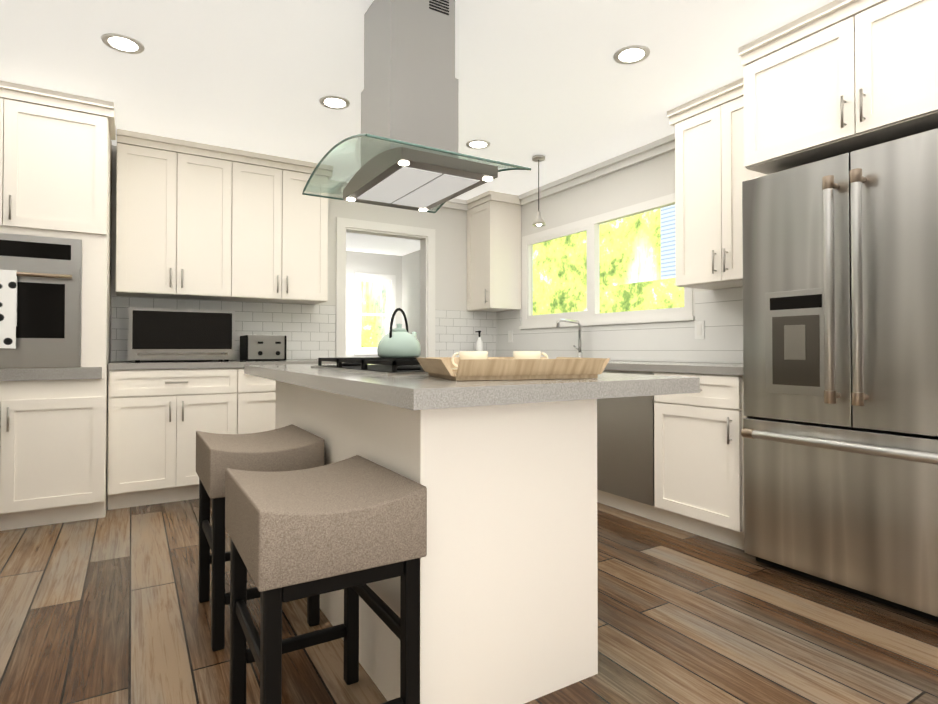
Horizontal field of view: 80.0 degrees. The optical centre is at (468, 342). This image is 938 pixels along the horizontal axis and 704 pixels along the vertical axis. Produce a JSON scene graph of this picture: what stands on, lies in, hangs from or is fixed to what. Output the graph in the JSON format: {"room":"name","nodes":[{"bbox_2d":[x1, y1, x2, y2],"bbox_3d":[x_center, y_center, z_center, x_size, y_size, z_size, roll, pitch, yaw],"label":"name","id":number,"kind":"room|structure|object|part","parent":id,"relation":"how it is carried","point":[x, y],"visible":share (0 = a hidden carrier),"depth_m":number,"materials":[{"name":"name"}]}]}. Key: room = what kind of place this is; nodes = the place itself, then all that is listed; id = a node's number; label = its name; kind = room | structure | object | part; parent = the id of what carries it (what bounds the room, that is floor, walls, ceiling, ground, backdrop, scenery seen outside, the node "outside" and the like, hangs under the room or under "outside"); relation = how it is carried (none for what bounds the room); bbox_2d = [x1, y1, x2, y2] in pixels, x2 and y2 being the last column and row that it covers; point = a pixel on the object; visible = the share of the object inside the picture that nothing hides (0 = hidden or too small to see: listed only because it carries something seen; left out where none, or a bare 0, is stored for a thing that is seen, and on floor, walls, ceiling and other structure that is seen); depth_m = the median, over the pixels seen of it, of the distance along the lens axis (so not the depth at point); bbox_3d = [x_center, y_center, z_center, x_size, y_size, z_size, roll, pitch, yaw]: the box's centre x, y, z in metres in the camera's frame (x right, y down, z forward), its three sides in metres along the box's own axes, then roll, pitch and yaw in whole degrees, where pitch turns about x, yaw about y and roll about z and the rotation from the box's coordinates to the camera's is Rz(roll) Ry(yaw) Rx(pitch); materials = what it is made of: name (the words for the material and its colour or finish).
{"room":"kitchen","nodes":[
{"label":"kitchen","id":0,"kind":"room"},
{"bbox_2d":[110,145,485,361],"bbox_3d":[-1.569,-0.166,4.586,4.480,2.440,0.120,0,-1,-31],"label":"wall","id":1,"kind":"structure","parent":0,"point":[449,225],"depth_m":5.22,"materials":[{"name":"white paint"}]},
{"bbox_2d":[115,129,234,300],"bbox_3d":[-2.103,-0.853,3.994,0.705,1.054,0.350,0,-1,-31],"label":"upper cabinet","id":2,"kind":"object","parent":1,"relation":"attached to","point":[198,221],"depth_m":3.84,"materials":[{"name":"white wood"}]},
{"bbox_2d":[111,296,335,360],"bbox_3d":[-1.829,-0.090,4.352,1.609,0.457,0.008,0,-1,-31],"label":"tile backsplash","id":3,"kind":"structure","parent":1,"relation":"attached to","point":[308,330],"depth_m":4.47,"materials":[{"name":"white tile"}]},
{"bbox_2d":[235,149,330,303],"bbox_3d":[-1.499,-0.848,4.359,0.705,1.054,0.350,0,-1,-31],"label":"upper cabinet","id":4,"kind":"object","parent":1,"relation":"attached to","point":[281,232],"depth_m":4.20,"materials":[{"name":"white wood"}]},
{"bbox_2d":[336,217,434,357],"bbox_3d":[-0.759,-0.003,5.062,0.950,2.125,0.138,0,-1,-31],"label":"door frame","id":5,"kind":"structure","parent":1,"relation":"attached to","point":[425,237],"depth_m":5.10,"materials":[{"name":"white wood"}]},
{"bbox_2d":[435,310,494,356],"bbox_3d":[-0.032,-0.076,5.437,0.673,0.457,0.008,0,-1,-31],"label":"tile backsplash","id":6,"kind":"structure","parent":1,"relation":"attached to","point":[455,332],"depth_m":5.41,"materials":[{"name":"white tile"}]},
{"bbox_2d":[346,251,399,357],"bbox_3d":[-2.332,-0.124,7.910,2.910,2.440,0.120,0,-1,-31],"label":"wall","id":7,"kind":"structure","parent":0,"point":[360,262],"depth_m":8.30,"materials":[{"name":"white paint"}]},
{"bbox_2d":[354,272,395,354],"bbox_3d":[-1.427,-0.418,8.427,0.650,1.220,0.095,0,-1,-31],"label":"window","id":8,"kind":"structure","parent":7,"relation":"in","point":[358,348],"depth_m":8.36,"materials":[{"name":"white"}]},
{"bbox_2d":[400,250,419,357],"bbox_3d":[-0.220,-0.131,7.363,0.140,2.440,3.240,0,-1,-31],"label":"wall","id":9,"kind":"structure","parent":0,"point":[405,269],"depth_m":8.34,"materials":[{"name":"white paint"}]},
{"bbox_2d":[0,0,833,255],"bbox_3d":[-0.629,-1.451,3.452,4.900,0.100,9.540,0,-1,-31],"label":"ceiling","id":10,"kind":"structure","parent":0,"point":[558,87],"depth_m":2.87,"materials":[{"name":"white paint"}]},
{"bbox_2d":[101,33,144,53],"bbox_3d":[-1.632,-1.407,2.636,0.176,0.006,0.176,0,-1,-31],"label":"recessed light","id":11,"kind":"object","parent":10,"relation":"in","point":[122,43],"visible":1,"depth_m":2.63,"materials":[{"name":"white"}]},
{"bbox_2d":[319,95,349,109],"bbox_3d":[-0.784,-1.399,3.264,0.176,0.006,0.176,0,-1,-31],"label":"recessed light","id":12,"kind":"object","parent":10,"relation":"in","point":[335,102],"visible":1,"depth_m":3.25,"materials":[{"name":"white"}]},
{"bbox_2d":[302,0,530,212],"bbox_3d":[-0.254,-1.025,2.341,0.678,0.772,0.809,0,-1,-31],"label":"range hood","id":13,"kind":"object","parent":10,"relation":"hanging from","point":[410,155],"visible":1,"depth_m":2.22,"materials":[{"name":"silver metal"}]},
{"bbox_3d":[-0.254,-0.703,2.337,0.670,0.076,0.802,0,-1,-31],"label":"glass","id":14,"kind":"part","parent":13,"relation":"part of","materials":[{"name":"clear glass"}]},
{"bbox_2d":[466,139,490,148],"bbox_3d":[0.064,-1.391,3.928,0.176,0.006,0.176,0,-1,-31],"label":"recessed light","id":15,"kind":"object","parent":10,"relation":"in","point":[477,144],"visible":0.96,"depth_m":3.92,"materials":[{"name":"white"}]},
{"bbox_2d":[532,155,544,226],"bbox_3d":[0.523,-1.128,4.191,0.100,0.523,0.100,0,-1,-31],"label":"pendant light","id":16,"kind":"object","parent":10,"relation":"hanging from","point":[538,221],"visible":1,"depth_m":4.18,"materials":[{"name":"silver metal"}]},
{"bbox_2d":[613,45,649,64],"bbox_3d":[0.796,-1.406,2.735,0.176,0.006,0.176,0,-1,-31],"label":"recessed light","id":17,"kind":"object","parent":10,"relation":"in","point":[630,54],"visible":1,"depth_m":2.73,"materials":[{"name":"white"}]},
{"bbox_2d":[0,499,937,703],"bbox_3d":[0.475,1.097,4.087,7.480,0.100,9.540,0,-1,-31],"label":"floor","id":18,"kind":"structure","parent":0,"point":[109,608],"depth_m":1.98,"materials":[{"name":"brown wood"}]},
{"bbox_2d":[0,80,115,530],"bbox_3d":[-2.688,-0.180,3.321,0.976,2.436,0.882,0,-1,-31],"label":"tall cabinet","id":19,"kind":"object","parent":18,"relation":"on","point":[55,230],"visible":1,"depth_m":3.13,"materials":[{"name":"white wood"}]},
{"bbox_2d":[107,368,238,509],"bbox_3d":[-2.039,0.610,3.846,0.735,0.868,0.620,0,-1,-31],"label":"base cabinet","id":20,"kind":"object","parent":18,"relation":"on","point":[160,413],"depth_m":3.55,"materials":[{"name":"white wood"}]},
{"bbox_2d":[108,360,343,367],"bbox_3d":[-1.681,0.157,4.063,1.568,0.040,0.628,0,-1,-31],"label":"countertop","id":21,"kind":"structure","parent":20,"relation":"on","point":[217,363],"depth_m":3.69,"materials":[{"name":"grey stone"}]},
{"bbox_2d":[128,307,234,361],"bbox_3d":[-2.018,-0.044,3.926,0.640,0.355,0.422,0,-1,-31],"label":"microwave","id":22,"kind":"object","parent":21,"relation":"on","point":[171,334],"visible":1,"depth_m":3.74,"materials":[{"name":"silver metal"}]},
{"bbox_2d":[240,335,286,360],"bbox_3d":[-1.553,0.041,4.214,0.285,0.192,0.296,0,-1,-31],"label":"toaster","id":23,"kind":"object","parent":21,"relation":"on","point":[262,347],"visible":1,"depth_m":4.11,"materials":[{"name":"silver metal"}]},
{"bbox_2d":[196,424,324,650],"bbox_3d":[-0.807,0.687,2.123,0.380,0.670,0.475,0,-1,-31],"label":"stool","id":24,"kind":"object","parent":18,"relation":"on","point":[291,447],"visible":0.71,"depth_m":1.96,"materials":[{"name":"fabric"}]},
{"bbox_2d":[239,364,290,433],"bbox_3d":[-1.377,0.615,4.246,0.813,0.868,0.620,0,-1,-31],"label":"base cabinet","id":25,"kind":"object","parent":18,"relation":"on","point":[257,395],"depth_m":3.84,"materials":[{"name":"white wood"}]},
{"bbox_2d":[225,455,426,703],"bbox_3d":[-0.383,0.678,1.421,0.380,0.670,0.475,0,-1,-31],"label":"stool","id":26,"kind":"object","parent":18,"relation":"on","point":[353,526],"visible":1,"depth_m":1.29,"materials":[{"name":"fabric"}]},
{"bbox_2d":[275,381,597,703],"bbox_3d":[-0.272,0.593,2.287,0.653,0.864,1.660,0,-1,-31],"label":"kitchen island","id":27,"kind":"object","parent":18,"relation":"on","point":[504,472],"depth_m":1.57,"materials":[{"name":"painted wood"},{"name":"stone"}]},
{"bbox_2d":[244,361,699,412],"bbox_3d":[-0.256,0.139,2.360,0.960,0.046,2.120,0,-1,-31],"label":"island countertop","id":28,"kind":"structure","parent":27,"relation":"on","point":[398,384],"depth_m":1.51,"materials":[{"name":"grey stone"}]},
{"bbox_2d":[377,308,420,357],"bbox_3d":[-0.325,-0.046,2.707,0.238,0.240,0.210,0,-1,-31],"label":"kettle","id":29,"kind":"object","parent":28,"relation":"on","point":[399,341],"visible":1,"depth_m":2.62,"materials":[{"name":"green ceramic"}]},
{"bbox_2d":[416,357,609,380],"bbox_3d":[0.122,0.077,1.725,0.514,0.058,0.414,0,-1,-17],"label":"tray","id":30,"kind":"object","parent":28,"relation":"on","point":[500,368],"visible":0.98,"depth_m":1.55,"materials":[{"name":"brown wood"}]},
{"bbox_2d":[451,351,487,370],"bbox_3d":[0.014,0.061,1.718,0.140,0.066,0.140,0,-1,-31],"label":"cup","id":31,"kind":"object","parent":30,"relation":"on","point":[473,354],"visible":0.46,"depth_m":1.68,"materials":[{"name":"beige ceramic"}]},
{"bbox_2d":[513,351,548,358],"bbox_3d":[0.185,0.062,1.776,0.140,0.066,0.140,0,-1,-31],"label":"cup","id":32,"kind":"object","parent":30,"relation":"on","point":[526,354],"visible":0.46,"depth_m":1.74,"materials":[{"name":"beige ceramic"}]},
{"bbox_2d":[597,368,751,549],"bbox_3d":[0.759,0.614,4.114,0.708,0.868,3.053,0,-1,-31],"label":"base cabinet","id":33,"kind":"object","parent":18,"relation":"on","point":[675,460],"depth_m":3.00,"materials":[{"name":"painted wood"},{"name":"metal"}]},
{"bbox_2d":[605,360,742,371],"bbox_3d":[0.766,0.158,4.123,0.693,0.040,3.053,0,-1,-31],"label":"countertop","id":34,"kind":"structure","parent":33,"relation":"on","point":[657,366],"depth_m":3.08,"materials":[{"name":"grey stone"}]},
{"bbox_2d":[475,331,482,350],"bbox_3d":[0.095,0.021,5.319,0.078,0.262,0.066,0,-1,-31],"label":"soap bottle","id":35,"kind":"object","parent":34,"relation":"on","point":[479,344],"visible":0.69,"depth_m":5.30,"materials":[{"name":"white plastic"}]},
{"bbox_2d":[557,318,582,357],"bbox_3d":[0.778,-0.023,4.412,0.266,0.327,0.116,0,-1,-31],"label":"faucet","id":36,"kind":"object","parent":34,"relation":"on","point":[580,352],"visible":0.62,"depth_m":4.43,"materials":[{"name":"silver metal"}]},
{"bbox_2d":[741,128,937,621],"bbox_3d":[1.771,0.126,2.376,0.744,1.800,0.920,0,-1,-31],"label":"fridge","id":37,"kind":"object","parent":18,"relation":"on","point":[839,432],"visible":1,"depth_m":2.23,"materials":[{"name":"silver metal"}]},
{"bbox_2d":[501,150,742,363],"bbox_3d":[1.926,-0.186,3.016,0.120,2.440,6.180,0,-1,-31],"label":"wall","id":38,"kind":"structure","parent":0,"point":[649,179],"depth_m":4.34,"materials":[{"name":"white paint"}]},
{"bbox_2d":[467,190,520,311],"bbox_3d":[0.228,-0.841,5.343,0.384,1.064,0.450,0,-1,-31],"label":"upper cabinet","id":39,"kind":"object","parent":38,"relation":"attached to","point":[493,251],"visible":0.96,"depth_m":5.21,"materials":[{"name":"white wood"}]},
{"bbox_2d":[437,133,674,210],"bbox_3d":[0.600,-1.341,4.432,0.699,0.090,2.409,0,-1,-31],"label":"crown molding","id":40,"kind":"structure","parent":38,"relation":"attached to","point":[658,147],"depth_m":4.38,"materials":[{"name":"white wood"}]},
{"bbox_2d":[519,193,694,328],"bbox_3d":[0.997,-0.568,4.469,0.074,0.870,1.900,0,-1,-31],"label":"window","id":41,"kind":"structure","parent":38,"relation":"in","point":[592,315],"depth_m":4.45,"materials":[{"name":"white wood"}]},
{"bbox_2d":[495,287,742,362],"bbox_3d":[1.065,-0.090,4.317,0.007,0.457,3.060,0,-1,-31],"label":"tile backsplash","id":42,"kind":"structure","parent":38,"relation":"attached to","point":[721,310],"depth_m":3.93,"materials":[{"name":"white tile"}]},
{"bbox_2d":[508,330,512,341],"bbox_3d":[0.401,-0.056,5.400,0.008,0.114,0.070,0,-1,-31],"label":"electrical outlet","id":43,"kind":"object","parent":42,"relation":"attached to","point":[510,336],"visible":1,"depth_m":5.39,"materials":[{"name":"white plastic"}]},
{"bbox_2d":[695,321,704,338],"bbox_3d":[1.487,-0.079,3.603,0.008,0.114,0.070,0,-1,-31],"label":"electrical outlet","id":44,"kind":"object","parent":42,"relation":"attached to","point":[699,329],"visible":1,"depth_m":3.60,"materials":[{"name":"white plastic"}]},
{"bbox_2d":[667,78,765,289],"bbox_3d":[1.527,-0.868,3.193,0.384,1.064,0.650,0,-1,-31],"label":"upper cabinet","id":45,"kind":"object","parent":38,"relation":"attached to","point":[712,173],"visible":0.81,"depth_m":3.17,"materials":[{"name":"white wood"}]},
{"bbox_2d":[738,0,937,174],"bbox_3d":[1.828,-0.192,2.405,0.674,2.436,0.985,0,-1,-31],"label":"upper cabinet","id":46,"kind":"object","parent":38,"relation":"attached to","point":[834,78],"visible":1,"depth_m":2.33,"materials":[{"name":"white wood"}]},
{"label":"outside","id":47,"kind":"structure","parent":0,"visible":0},
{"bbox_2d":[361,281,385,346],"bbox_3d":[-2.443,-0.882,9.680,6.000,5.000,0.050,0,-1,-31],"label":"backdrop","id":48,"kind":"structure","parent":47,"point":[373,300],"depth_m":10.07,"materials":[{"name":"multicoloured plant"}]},
{"bbox_2d":[533,208,660,314],"bbox_3d":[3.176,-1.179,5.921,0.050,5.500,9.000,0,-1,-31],"label":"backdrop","id":49,"kind":"structure","parent":47,"point":[630,250],"depth_m":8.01,"materials":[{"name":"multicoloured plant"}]},
{"bbox_2d":[582,278,683,312],"bbox_3d":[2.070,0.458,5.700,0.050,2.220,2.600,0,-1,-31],"label":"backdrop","id":50,"kind":"structure","parent":47,"point":[659,294],"depth_m":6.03,"materials":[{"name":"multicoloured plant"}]},
{"bbox_2d":[661,205,675,278],"bbox_3d":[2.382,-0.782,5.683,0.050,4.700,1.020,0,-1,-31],"label":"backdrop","id":51,"kind":"structure","parent":47,"point":[667,242],"depth_m":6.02,"materials":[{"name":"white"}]}
]}

